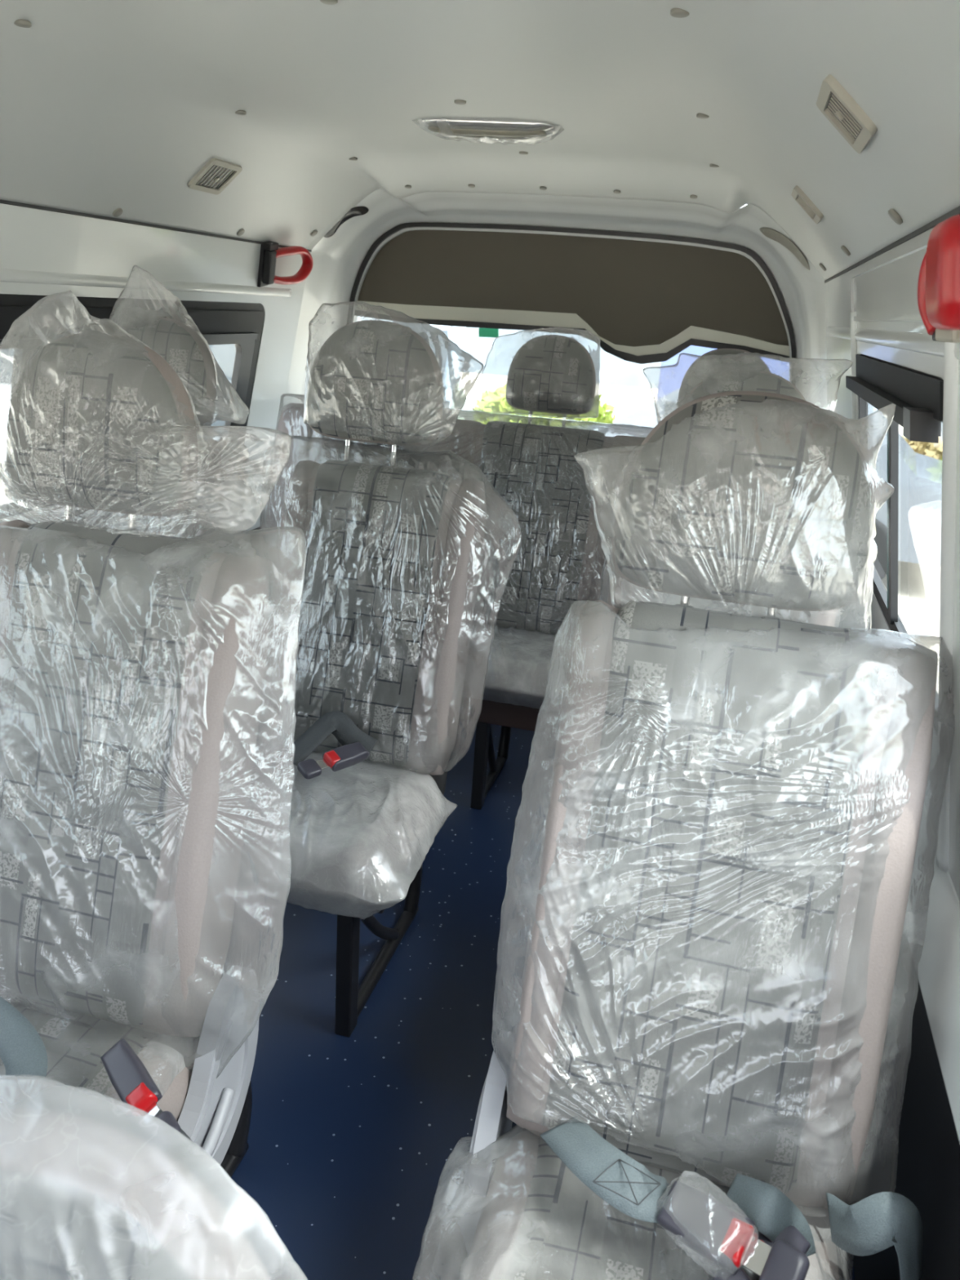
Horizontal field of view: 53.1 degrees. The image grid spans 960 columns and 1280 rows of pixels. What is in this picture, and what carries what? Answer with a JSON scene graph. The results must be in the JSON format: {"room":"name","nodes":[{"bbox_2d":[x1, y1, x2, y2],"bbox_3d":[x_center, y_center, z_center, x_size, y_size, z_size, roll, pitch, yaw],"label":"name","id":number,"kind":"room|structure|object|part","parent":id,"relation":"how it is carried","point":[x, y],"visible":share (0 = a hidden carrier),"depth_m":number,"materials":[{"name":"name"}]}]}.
{"room":"vehicle interior","nodes":[
{"label":"vehicle interior","id":0,"kind":"room"},
{"bbox_2d":[0,203,311,523],"bbox_3d":[-1.314,-0.245,1.271,0.173,0.818,4.800,9,20,13],"label":"wall","id":1,"kind":"structure","parent":0,"point":[31,239],"depth_m":2.53,"materials":[{"name":"white paint"}]},
{"bbox_2d":[0,293,264,519],"bbox_3d":[-1.240,-0.319,1.575,0.114,0.513,3.648,9,20,13],"label":"window","id":2,"kind":"structure","parent":1,"relation":"in","point":[241,325],"depth_m":2.46,"materials":[{"name":"black glass"}]},
{"bbox_3d":[-1.074,-0.597,1.948,0.038,0.020,2.580,9,20,13],"label":"slide rail","id":3,"kind":"part","parent":2,"relation":"part of","materials":[{"name":"black metal"}]},
{"bbox_3d":[-0.931,-0.666,2.714,0.097,0.385,1.100,9,20,13],"label":"sliding sash","id":4,"kind":"part","parent":2,"relation":"part of","materials":[{"name":"clear glass"}]},
{"bbox_2d":[0,268,292,297],"bbox_3d":[-1.256,-0.473,1.125,0.016,0.031,4.700,9,20,13],"label":"trim","id":5,"kind":"structure","parent":1,"relation":"attached to","point":[6,275],"depth_m":2.39,"materials":[{"name":"white paint"}]},
{"bbox_2d":[0,199,311,252],"bbox_3d":[-1.206,-0.614,1.119,0.008,0.007,4.800,9,20,13],"label":"trim","id":6,"kind":"structure","parent":1,"relation":"attached to","point":[3,202],"depth_m":2.32,"materials":[{"name":"grey"}]},
{"bbox_2d":[257,240,313,287],"bbox_3d":[-0.632,-1.208,3.105,0.079,0.140,0.240,13,21,24],"label":"hammer","id":7,"kind":"object","parent":1,"relation":"attached to","point":[270,251],"visible":1,"depth_m":3.04,"materials":[{"name":"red plastic"}]},
{"bbox_2d":[244,475,267,529],"bbox_3d":[-1.438,0.187,1.450,0.060,0.190,4.800,9,20,13],"label":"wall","id":8,"kind":"structure","parent":0,"point":[257,482],"depth_m":3.52,"materials":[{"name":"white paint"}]},
{"bbox_2d":[0,0,959,279],"bbox_3d":[-0.375,-0.631,0.879,1.729,0.297,4.801,9,20,13],"label":"ceiling","id":9,"kind":"structure","parent":0,"point":[108,108],"depth_m":1.81,"materials":[{"name":"grey"}]},
{"bbox_2d":[187,158,242,195],"bbox_3d":[-0.671,-1.175,2.436,0.081,0.073,0.150,9,20,13],"label":"ceiling vent","id":10,"kind":"object","parent":9,"relation":"in","point":[216,175],"visible":1,"depth_m":2.43,"materials":[{"name":"beige plastic"}]},
{"bbox_2d":[417,118,558,139],"bbox_3d":[0.018,-1.246,2.330,0.340,0.051,0.100,8,20,10],"label":"ceiling lamp","id":11,"kind":"object","parent":9,"relation":"attached to","point":[504,130],"visible":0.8,"depth_m":2.30,"materials":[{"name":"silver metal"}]},
{"bbox_2d":[413,121,563,144],"bbox_3d":[0.017,-1.230,2.336,0.370,0.042,0.128,8,20,10],"label":"wrapper","id":12,"kind":"object","parent":11,"relation":"attached to","point":[553,135],"visible":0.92,"depth_m":2.37,"materials":[{"name":"clear plastic"}]},
{"bbox_2d":[791,185,823,224],"bbox_3d":[0.695,-0.924,2.041,0.070,0.063,0.130,9,20,13],"label":"ceiling vent","id":13,"kind":"object","parent":9,"relation":"in","point":[797,194],"visible":1,"depth_m":2.00,"materials":[{"name":"beige plastic"}]},
{"bbox_2d":[816,74,877,153],"bbox_3d":[0.446,-0.640,1.173,0.070,0.063,0.150,9,20,13],"label":"ceiling vent","id":14,"kind":"object","parent":9,"relation":"in","point":[833,101],"visible":1,"depth_m":1.16,"materials":[{"name":"beige plastic"}]},
{"bbox_2d":[231,719,854,1279],"bbox_3d":[-0.454,1.002,1.606,2.140,0.040,5.100,9,20,13],"label":"floor","id":15,"kind":"structure","parent":0,"point":[351,1140],"depth_m":1.99,"materials":[{"name":"blue plastic"}]},
{"bbox_2d":[0,333,269,1177],"bbox_3d":[-0.593,0.313,1.356,0.503,1.406,0.649,9,20,13],"label":"passenger seat","id":16,"kind":"object","parent":15,"relation":"on","point":[131,940],"visible":0.84,"depth_m":1.39,"materials":[{"name":"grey fabric"}]},
{"bbox_3d":[-0.626,-0.199,1.464,0.012,0.102,0.012,9,12,13],"label":"headrest post","id":17,"kind":"part","parent":16,"relation":"part of","materials":[{"name":"silver metal"}]},
{"bbox_3d":[-0.668,0.627,1.356,0.320,0.060,0.360,9,20,13],"label":"cushion panel","id":18,"kind":"part","parent":16,"relation":"part of","materials":[{"name":"fabric"}]},
{"bbox_3d":[-0.579,0.197,1.459,0.320,0.731,0.134,9,3,13],"label":"panel","id":19,"kind":"part","parent":16,"relation":"part of","materials":[{"name":"fabric"}]},
{"bbox_3d":[-0.520,-0.183,1.439,0.012,0.102,0.012,9,12,13],"label":"headrest post","id":20,"kind":"part","parent":16,"relation":"part of","materials":[{"name":"silver metal"}]},
{"bbox_2d":[0,289,291,538],"bbox_3d":[-0.531,-0.292,1.419,0.542,0.413,0.166,9,20,14],"label":"plastic cover","id":21,"kind":"object","parent":16,"relation":"on","point":[210,468],"visible":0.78,"depth_m":1.42,"materials":[{"name":"clear plastic"}]},
{"bbox_2d":[103,1035,197,1120],"bbox_3d":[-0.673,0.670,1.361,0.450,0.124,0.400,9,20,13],"label":"seat belt buckle","id":22,"kind":"object","parent":16,"relation":"on","point":[171,1061],"depth_m":1.40,"materials":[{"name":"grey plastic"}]},
{"bbox_2d":[0,524,306,1078],"bbox_3d":[-0.579,0.218,1.465,0.657,0.814,0.338,8,20,10],"label":"plastic cover","id":23,"kind":"object","parent":16,"relation":"on","point":[286,580],"visible":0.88,"depth_m":1.42,"materials":[{"name":"clear plastic"}]},
{"bbox_2d":[185,1036,198,1046],"bbox_3d":[-0.698,0.678,1.339,0.489,0.214,0.428,9,20,13],"label":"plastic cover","id":24,"kind":"object","parent":16,"relation":"on","point":[195,1042],"visible":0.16,"depth_m":1.46,"materials":[{"name":"clear plastic"}]},
{"bbox_2d":[0,995,192,1141],"bbox_3d":[-0.503,0.606,1.208,0.438,0.144,0.215,9,20,13],"label":"belt","id":25,"kind":"object","parent":24,"relation":"on","point":[23,1051],"visible":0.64,"depth_m":1.25,"materials":[{"name":"grey plastic"}]},
{"bbox_3d":[-0.392,0.607,1.185,0.040,0.020,0.040,-41,45,-19],"label":"tongue handle","id":26,"kind":"part","parent":25,"relation":"part of","materials":[{"name":"black plastic"}]},
{"bbox_3d":[-0.395,0.728,1.402,0.021,0.071,0.147,8,20,11],"label":"recline lever","id":27,"kind":"part","parent":16,"relation":"part of","materials":[{"name":"grey plastic"}]},
{"bbox_3d":[-0.437,0.769,1.639,0.035,0.353,0.162,9,20,13],"label":"leg","id":28,"kind":"part","parent":16,"relation":"part of","materials":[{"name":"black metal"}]},
{"bbox_2d":[0,1108,271,1279],"bbox_3d":[-0.453,0.862,0.848,0.500,0.727,0.456,9,20,13],"label":"passenger seat","id":29,"kind":"object","parent":15,"relation":"on","point":[82,1198],"visible":1,"depth_m":0.88,"materials":[{"name":"fabric"}]},
{"bbox_2d":[0,1074,307,1279],"bbox_3d":[-0.408,0.743,0.961,0.601,0.650,0.181,8,20,11],"label":"plastic cover","id":30,"kind":"object","parent":29,"relation":"on","point":[16,1091],"visible":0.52,"depth_m":0.92,"materials":[{"name":"clear plastic"}]},
{"bbox_2d":[52,316,248,537],"bbox_3d":[-0.849,0.004,2.186,0.458,1.404,0.647,9,20,13],"label":"passenger seat","id":31,"kind":"object","parent":15,"relation":"on","point":[185,351],"visible":0.06,"depth_m":2.19,"materials":[{"name":"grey fabric"}]},
{"bbox_3d":[-0.808,-0.144,2.284,0.320,0.661,0.134,9,3,13],"label":"panel","id":32,"kind":"part","parent":31,"relation":"part of","materials":[{"name":"plastic"}]},
{"bbox_2d":[52,440,248,519],"bbox_3d":[-0.812,-0.137,2.287,0.500,0.685,0.308,9,20,15],"label":"plastic cover","id":33,"kind":"object","parent":31,"relation":"on","point":[240,449],"visible":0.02,"depth_m":2.23,"materials":[{"name":"clear plastic"}]},
{"bbox_2d":[109,265,249,429],"bbox_3d":[-0.710,-0.634,2.216,0.394,0.423,0.144,9,20,15],"label":"plastic cover","id":34,"kind":"object","parent":31,"relation":"on","point":[224,393],"visible":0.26,"depth_m":2.22,"materials":[{"name":"clear plastic"}]},
{"bbox_2d":[246,320,486,1037],"bbox_3d":[-0.288,0.074,2.053,0.458,1.434,0.649,9,20,13],"label":"passenger seat","id":35,"kind":"object","parent":15,"relation":"on","point":[393,563],"visible":0.73,"depth_m":2.07,"materials":[{"name":"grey fabric"}]},
{"bbox_3d":[-0.338,0.339,2.029,0.320,0.060,0.360,9,20,13],"label":"cushion panel","id":36,"kind":"part","parent":35,"relation":"part of","materials":[{"name":"fabric"}]},
{"bbox_2d":[247,754,438,900],"bbox_3d":[-0.344,0.382,2.034,0.450,0.124,0.400,9,20,13],"label":"cushion","id":37,"kind":"object","parent":35,"relation":"on","point":[349,873],"depth_m":1.91,"materials":[{"name":"grey fabric"}]},
{"bbox_3d":[-0.275,0.664,2.000,0.035,0.360,0.045,9,20,13],"label":"leg","id":38,"kind":"part","parent":35,"relation":"part of","materials":[{"name":"black metal"}]},
{"bbox_3d":[-0.296,-0.431,2.154,0.012,0.125,0.012,9,12,13],"label":"headrest post","id":39,"kind":"part","parent":35,"relation":"part of","materials":[{"name":"silver metal"}]},
{"bbox_2d":[254,745,457,919],"bbox_3d":[-0.353,0.390,2.011,0.539,0.219,0.444,9,20,13],"label":"plastic cover","id":40,"kind":"object","parent":35,"relation":"on","point":[305,846],"visible":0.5,"depth_m":1.92,"materials":[{"name":"clear plastic"}]},
{"bbox_2d":[280,711,377,779],"bbox_3d":[-0.310,0.218,1.994,0.202,0.090,0.144,-13,26,-40],"label":"belt","id":41,"kind":"object","parent":40,"relation":"on","point":[357,747],"visible":1,"depth_m":1.99,"materials":[{"name":"grey plastic"}]},
{"bbox_3d":[-0.339,0.256,1.913,0.040,0.020,0.043,-16,45,-38],"label":"tongue handle","id":42,"kind":"part","parent":41,"relation":"part of","materials":[{"name":"black plastic"}]},
{"bbox_3d":[-0.249,-0.059,2.154,0.320,0.661,0.134,9,3,13],"label":"panel","id":43,"kind":"part","parent":35,"relation":"part of","materials":[{"name":"fabric"}]},
{"bbox_2d":[260,435,521,773],"bbox_3d":[-0.238,-0.072,2.148,0.625,0.700,0.314,9,20,13],"label":"plastic cover","id":44,"kind":"object","parent":35,"relation":"on","point":[480,645],"visible":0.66,"depth_m":2.13,"materials":[{"name":"clear plastic"}]},
{"bbox_2d":[303,301,484,454],"bbox_3d":[-0.195,-0.570,2.097,0.408,0.309,0.156,9,20,15],"label":"plastic cover","id":45,"kind":"object","parent":35,"relation":"on","point":[448,420],"visible":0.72,"depth_m":2.09,"materials":[{"name":"clear plastic"}]},
{"bbox_3d":[-0.190,-0.415,2.129,0.012,0.125,0.012,9,12,13],"label":"headrest post","id":46,"kind":"part","parent":35,"relation":"part of","materials":[{"name":"silver metal"}]},
{"bbox_3d":[-0.174,0.537,2.350,0.035,0.353,0.162,9,20,13],"label":"leg","id":47,"kind":"part","parent":35,"relation":"part of","materials":[{"name":"black metal"}]},
{"bbox_2d":[262,334,770,808],"bbox_3d":[0.064,-0.225,3.019,1.688,1.404,0.587,9,20,13],"label":"seat","id":48,"kind":"object","parent":15,"relation":"on","point":[559,562],"visible":0.27,"depth_m":2.99,"materials":[{"name":"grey fabric"}]},
{"bbox_3d":[-0.385,-0.437,3.201,0.400,0.661,0.134,9,3,13],"label":"panel","id":49,"kind":"part","parent":48,"relation":"part of","materials":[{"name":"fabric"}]},
{"bbox_2d":[262,393,653,536],"bbox_3d":[0.096,-0.366,3.090,1.720,0.687,0.335,9,20,14],"label":"plastic cover","id":50,"kind":"object","parent":48,"relation":"on","point":[637,431],"visible":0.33,"depth_m":3.07,"materials":[{"name":"clear plastic"}]},
{"bbox_3d":[0.004,0.349,2.951,0.035,0.360,0.045,9,20,13],"label":"leg","id":51,"kind":"part","parent":48,"relation":"part of","materials":[{"name":"black metal"}]},
{"bbox_3d":[0.078,0.253,3.210,0.035,0.353,0.162,9,20,13],"label":"leg","id":52,"kind":"part","parent":48,"relation":"part of","materials":[{"name":"black metal"}]},
{"bbox_2d":[473,621,565,709],"bbox_3d":[0.007,0.071,2.985,1.723,0.194,0.368,9,20,13],"label":"plastic cover","id":53,"kind":"object","parent":48,"relation":"on","point":[535,648],"visible":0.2,"depth_m":2.89,"materials":[{"name":"clear plastic"}]},
{"bbox_3d":[0.083,0.035,2.977,0.400,0.060,0.300,9,20,13],"label":"cushion panel","id":54,"kind":"part","parent":48,"relation":"part of","materials":[{"name":"fabric"}]},
{"bbox_2d":[483,645,571,703],"bbox_3d":[0.011,0.068,2.997,1.680,0.124,0.340,9,20,13],"label":"cushion","id":55,"kind":"object","parent":48,"relation":"on","point":[500,682],"depth_m":2.82,"materials":[{"name":"grey fabric"}]},
{"bbox_3d":[0.161,-0.717,3.065,0.012,0.120,0.012,9,12,13],"label":"headrest post","id":56,"kind":"part","parent":48,"relation":"part of","materials":[{"name":"silver metal"}]},
{"bbox_2d":[472,326,599,418],"bbox_3d":[0.186,-0.846,3.035,0.409,0.277,0.144,9,20,14],"label":"plastic cover","id":57,"kind":"object","parent":48,"relation":"on","point":[595,354],"visible":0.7,"depth_m":3.02,"materials":[{"name":"clear plastic"}]},
{"bbox_3d":[0.165,-0.354,3.074,0.400,0.661,0.134,9,3,13],"label":"panel","id":58,"kind":"part","parent":48,"relation":"part of","materials":[{"name":"fabric"}]},
{"bbox_3d":[0.267,-0.701,3.040,0.012,0.120,0.012,9,12,13],"label":"headrest post","id":59,"kind":"part","parent":48,"relation":"part of","materials":[{"name":"silver metal"}]},
{"bbox_2d":[432,391,937,1279],"bbox_3d":[0.236,0.440,1.163,0.525,1.404,0.666,9,20,13],"label":"passenger seat","id":60,"kind":"object","parent":15,"relation":"on","point":[739,991],"visible":0.93,"depth_m":1.19,"materials":[{"name":"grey fabric"}]},
{"bbox_3d":[-0.033,0.783,1.318,0.021,0.071,0.147,9,20,15],"label":"recline lever","id":61,"kind":"part","parent":60,"relation":"part of","materials":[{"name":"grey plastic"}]},
{"bbox_3d":[0.205,0.759,1.154,0.340,0.060,0.360,9,20,13],"label":"cushion panel","id":62,"kind":"part","parent":60,"relation":"part of","materials":[{"name":"fabric"}]},
{"bbox_2d":[412,1124,853,1279],"bbox_3d":[0.174,0.815,1.123,0.552,0.217,0.458,9,20,13],"label":"plastic cover","id":63,"kind":"object","parent":60,"relation":"on","point":[442,1226],"visible":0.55,"depth_m":1.25,"materials":[{"name":"clear plastic"}]},
{"bbox_2d":[461,1130,839,1279],"bbox_3d":[0.204,0.802,1.158,0.450,0.124,0.400,9,20,13],"label":"cushion","id":64,"kind":"object","parent":60,"relation":"on","point":[533,1219],"depth_m":1.18,"materials":[{"name":"grey fabric"}]},
{"bbox_2d":[539,1115,809,1279],"bbox_3d":[0.201,0.646,1.103,0.339,0.063,0.100,21,25,40],"label":"belt","id":65,"kind":"object","parent":60,"relation":"attached to","point":[706,1225],"visible":1,"depth_m":1.08,"materials":[{"name":"grey fabric"}]},
{"bbox_2d":[657,1170,758,1276],"bbox_3d":[0.251,0.650,1.072,0.073,0.063,0.112,-11,24,-36],"label":"plastic sleeve","id":66,"kind":"object","parent":65,"relation":"attached to","point":[714,1191],"visible":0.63,"depth_m":1.08,"materials":[{"name":"clear plastic"}]},
{"bbox_3d":[0.323,0.673,1.022,0.040,0.020,0.056,17,48,32],"label":"tongue handle","id":67,"kind":"part","parent":65,"relation":"part of","materials":[{"name":"black plastic"}]},
{"bbox_3d":[0.270,-0.058,1.259,0.012,0.090,0.012,9,12,13],"label":"headrest post","id":68,"kind":"part","parent":60,"relation":"part of","materials":[{"name":"silver metal"}]},
{"bbox_3d":[0.293,0.329,1.257,0.340,0.731,0.134,9,3,13],"label":"panel","id":69,"kind":"part","parent":60,"relation":"part of","materials":[{"name":"fabric"}]},
{"bbox_2d":[491,600,954,1217],"bbox_3d":[0.301,0.333,1.256,0.542,0.718,0.335,8,20,10],"label":"plastic cover","id":70,"kind":"object","parent":60,"relation":"on","point":[505,1004],"visible":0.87,"depth_m":1.29,"materials":[{"name":"clear plastic"}]},
{"bbox_2d":[573,399,896,633],"bbox_3d":[0.309,-0.148,1.229,0.398,0.331,0.156,7,20,10],"label":"plastic cover","id":71,"kind":"object","parent":60,"relation":"on","point":[870,455],"visible":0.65,"depth_m":1.21,"materials":[{"name":"clear plastic"}]},
{"bbox_3d":[0.376,-0.042,1.234,0.012,0.090,0.012,9,12,13],"label":"headrest post","id":72,"kind":"part","parent":60,"relation":"part of","materials":[{"name":"silver metal"}]},
{"bbox_2d":[711,1173,923,1279],"bbox_3d":[0.370,0.680,1.101,0.279,0.118,0.140,-2,20,-17],"label":"belt","id":73,"kind":"object","parent":60,"relation":"attached to","point":[879,1221],"visible":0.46,"depth_m":1.09,"materials":[{"name":"grey fabric"}]},
{"bbox_3d":[0.274,0.694,1.027,0.040,0.020,0.048,-12,41,-39],"label":"tongue handle","id":74,"kind":"part","parent":73,"relation":"part of","materials":[{"name":"grey plastic"}]},
{"bbox_2d":[605,368,836,626],"bbox_3d":[0.428,0.202,1.891,0.458,1.394,0.647,9,20,13],"label":"passenger seat","id":75,"kind":"object","parent":15,"relation":"on","point":[739,380],"visible":0.03,"depth_m":1.90,"materials":[{"name":"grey fabric"}]},
{"bbox_3d":[0.469,0.049,1.987,0.320,0.661,0.134,9,3,13],"label":"panel","id":76,"kind":"part","parent":75,"relation":"part of","materials":[{"name":"plastic"}]},
{"bbox_2d":[599,486,841,627],"bbox_3d":[0.471,0.056,1.991,0.488,0.686,0.308,8,20,12],"label":"plastic cover","id":77,"kind":"object","parent":75,"relation":"on","point":[605,576],"visible":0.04,"depth_m":2.03,"materials":[{"name":"clear plastic"}]},
{"bbox_2d":[642,352,853,423],"bbox_3d":[0.519,-0.466,1.932,0.401,0.218,0.141,10,20,16],"label":"plastic cover","id":78,"kind":"object","parent":75,"relation":"on","point":[735,357],"visible":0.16,"depth_m":1.92,"materials":[{"name":"clear plastic"}]},
{"bbox_2d":[283,188,827,409],"bbox_3d":[0.226,-0.596,3.493,2.103,1.838,0.315,9,20,13],"label":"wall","id":79,"kind":"structure","parent":0,"point":[338,257],"depth_m":3.23,"materials":[{"name":"white paint"}]},
{"bbox_2d":[346,222,795,386],"bbox_3d":[0.295,-1.065,3.473,1.675,0.776,0.079,9,20,13],"label":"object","id":80,"kind":"structure","parent":79,"relation":"in","point":[353,314],"depth_m":3.36,"materials":[{"name":"black glass"}]},
{"bbox_2d":[479,328,498,337],"bbox_3d":[0.032,-1.136,3.553,0.077,0.034,0.002,9,20,13],"label":"sticker","id":81,"kind":"object","parent":80,"relation":"attached to","point":[483,332],"visible":0.88,"depth_m":3.55,"materials":[{"name":"green"}]},
{"bbox_2d":[357,230,788,346],"bbox_3d":[0.302,-1.248,3.408,1.616,0.359,0.015,9,20,13],"label":"panel","id":82,"kind":"object","parent":80,"relation":"attached to","point":[633,293],"visible":0.94,"depth_m":3.38,"materials":[{"name":"grey plastic"}]},
{"bbox_2d":[355,300,789,355],"bbox_3d":[0.291,-1.112,3.460,1.629,0.126,0.028,9,20,13],"label":"trim","id":83,"kind":"structure","parent":79,"relation":"attached to","point":[421,312],"depth_m":3.44,"materials":[{"name":"beige paint"}]},
{"bbox_2d":[450,325,661,389],"bbox_3d":[7.743,-8.857,27.599,60.000,4.200,0.400,9,20,13],"label":"sky","id":84,"kind":"structure","parent":0,"point":[614,371],"depth_m":29.12,"materials":[{"name":"white"}]},
{"bbox_2d":[825,227,959,902],"bbox_3d":[0.490,0.028,0.853,0.173,0.818,4.800,9,20,13],"label":"wall","id":85,"kind":"structure","parent":0,"point":[890,288],"depth_m":1.54,"materials":[{"name":"white paint"}]},
{"bbox_2d":[849,311,858,623],"bbox_3d":[0.873,-0.385,2.222,0.162,0.705,0.044,9,20,13],"label":"trim","id":86,"kind":"structure","parent":85,"relation":"attached to","point":[852,323],"depth_m":2.16,"materials":[{"name":"white paint"}]},
{"bbox_2d":[848,235,928,321],"bbox_3d":[0.701,-0.608,1.673,0.032,0.100,1.100,9,20,13],"label":"trim","id":87,"kind":"structure","parent":85,"relation":"attached to","point":[918,245],"depth_m":1.56,"materials":[{"name":"white paint"}]},
{"bbox_2d":[824,205,959,283],"bbox_3d":[0.436,-0.365,0.738,0.008,0.007,4.800,9,20,13],"label":"trim","id":88,"kind":"structure","parent":85,"relation":"attached to","point":[931,224],"depth_m":1.40,"materials":[{"name":"grey"}]},
{"bbox_2d":[826,326,959,359],"bbox_3d":[0.442,-0.215,0.731,0.016,0.031,4.700,9,20,13],"label":"trim","id":89,"kind":"structure","parent":85,"relation":"attached to","point":[922,343],"depth_m":1.48,"materials":[{"name":"white paint"}]},
{"bbox_2d":[857,354,942,734],"bbox_3d":[0.727,-0.241,1.684,0.106,0.473,1.058,9,20,13],"label":"window","id":90,"kind":"structure","parent":85,"relation":"in","point":[872,428],"depth_m":1.78,"materials":[{"name":"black glass"}]},
{"bbox_3d":[0.727,-0.237,1.673,0.082,0.405,1.003,9,20,13],"label":"pane","id":91,"kind":"part","parent":90,"relation":"part of","materials":[{"name":"clear glass"}]},
{"bbox_3d":[0.779,-0.292,1.892,0.088,0.390,0.530,9,20,13],"label":"sliding sash","id":92,"kind":"part","parent":90,"relation":"part of","materials":[{"name":"black plastic"}]},
{"bbox_2d":[845,354,943,443],"bbox_3d":[0.686,-0.430,1.638,0.046,0.077,1.020,9,20,13],"label":"window shade","id":93,"kind":"object","parent":90,"relation":"attached to","point":[917,397],"visible":0.92,"depth_m":1.39,"materials":[{"name":"black plastic"}]},
{"bbox_3d":[0.695,-0.419,1.666,0.039,0.024,0.950,9,20,13],"label":"shade rail","id":94,"kind":"part","parent":93,"relation":"part of","materials":[{"name":"black plastic"}]},
{"bbox_2d":[917,213,959,342],"bbox_3d":[0.486,-0.370,0.984,0.067,0.125,0.181,9,20,13],"label":"hammer","id":95,"kind":"object","parent":85,"relation":"attached to","point":[939,277],"visible":1,"depth_m":0.93,"materials":[{"name":"red plastic"}]},
{"bbox_2d":[935,342,958,872],"bbox_3d":[0.580,-0.040,1.181,0.162,0.705,0.044,9,20,13],"label":"trim","id":96,"kind":"structure","parent":85,"relation":"attached to","point":[948,442],"depth_m":1.15,"materials":[{"name":"white paint"}]},
{"bbox_2d":[839,602,959,1144],"bbox_3d":[0.553,0.488,0.988,0.060,0.190,4.800,9,20,13],"label":"wall","id":97,"kind":"structure","parent":0,"point":[939,964],"depth_m":1.23,"materials":[{"name":"white paint"}]},
{"bbox_2d":[848,924,959,1279],"bbox_3d":[0.566,0.885,1.116,0.060,0.640,4.800,9,20,13],"label":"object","id":98,"kind":"structure","parent":97,"relation":"attached to","point":[928,1171],"depth_m":1.37,"materials":[{"name":"black plastic"}]},
{"label":"outside","id":99,"kind":"structure","parent":0,"visible":0},
{"bbox_2d":[0,372,940,694],"bbox_3d":[2.449,-1.060,9.865,120.000,0.040,120.000,9,20,13],"label":"ground","id":100,"kind":"structure","parent":99,"point":[918,584],"depth_m":8.90,"materials":[{"name":"white"}]},
{"bbox_2d":[0,348,14,461],"bbox_3d":[-5.028,-2.845,10.071,4.625,2.200,1.790,5,19,2],"label":"van","id":101,"kind":"object","parent":100,"relation":"on","point":[6,356],"visible":0.02,"depth_m":9.28,"materials":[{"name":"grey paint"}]},
{"bbox_2d":[208,315,473,439],"bbox_3d":[-1.318,-2.116,9.037,1.790,2.000,4.625,7,20,8],"label":"van","id":102,"kind":"object","parent":100,"relation":"on","point":[224,354],"visible":0.02,"depth_m":6.88,"materials":[{"name":"grey paint"}]},
{"bbox_2d":[442,325,466,408],"bbox_3d":[-0.254,-1.859,7.308,0.497,2.812,0.099,9,20,13],"label":"pole","id":103,"kind":"object","parent":100,"relation":"on","point":[458,333],"visible":0.06,"depth_m":7.18,"materials":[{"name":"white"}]},
{"bbox_2d":[473,383,615,424],"bbox_3d":[0.906,-3.195,13.409,2.205,0.952,2.172,9,20,13],"label":"shrub","id":104,"kind":"object","parent":100,"relation":"on","point":[494,401],"visible":0.15,"depth_m":13.10,"materials":[{"name":"green plant"}]},
{"bbox_2d":[656,345,789,399],"bbox_3d":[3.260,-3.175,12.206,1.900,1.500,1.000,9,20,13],"label":"parked car","id":105,"kind":"object","parent":100,"relation":"on","point":[670,379],"visible":0.04,"depth_m":11.81,"materials":[{"name":"blue"}]},
{"bbox_2d":[559,387,942,566],"bbox_3d":[2.189,-1.660,9.192,4.625,1.500,1.790,12,21,20],"label":"parked car","id":106,"kind":"object","parent":100,"relation":"on","point":[919,476],"visible":0.02,"depth_m":7.84,"materials":[{"name":"grey paint"}]},
{"bbox_2d":[902,434,942,460],"bbox_3d":[5.244,-2.025,11.364,1.374,0.809,1.345,9,20,13],"label":"shrub","id":107,"kind":"object","parent":100,"relation":"on","point":[931,450],"visible":0.12,"depth_m":11.02,"materials":[{"name":"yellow plant"}]},
{"bbox_2d":[938,421,942,441],"bbox_3d":[7.213,-3.241,13.782,1.790,2.100,4.625,12,21,22],"label":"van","id":108,"kind":"object","parent":100,"relation":"on","point":[941,425],"visible":0.02,"depth_m":12.04,"materials":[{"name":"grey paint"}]}
]}

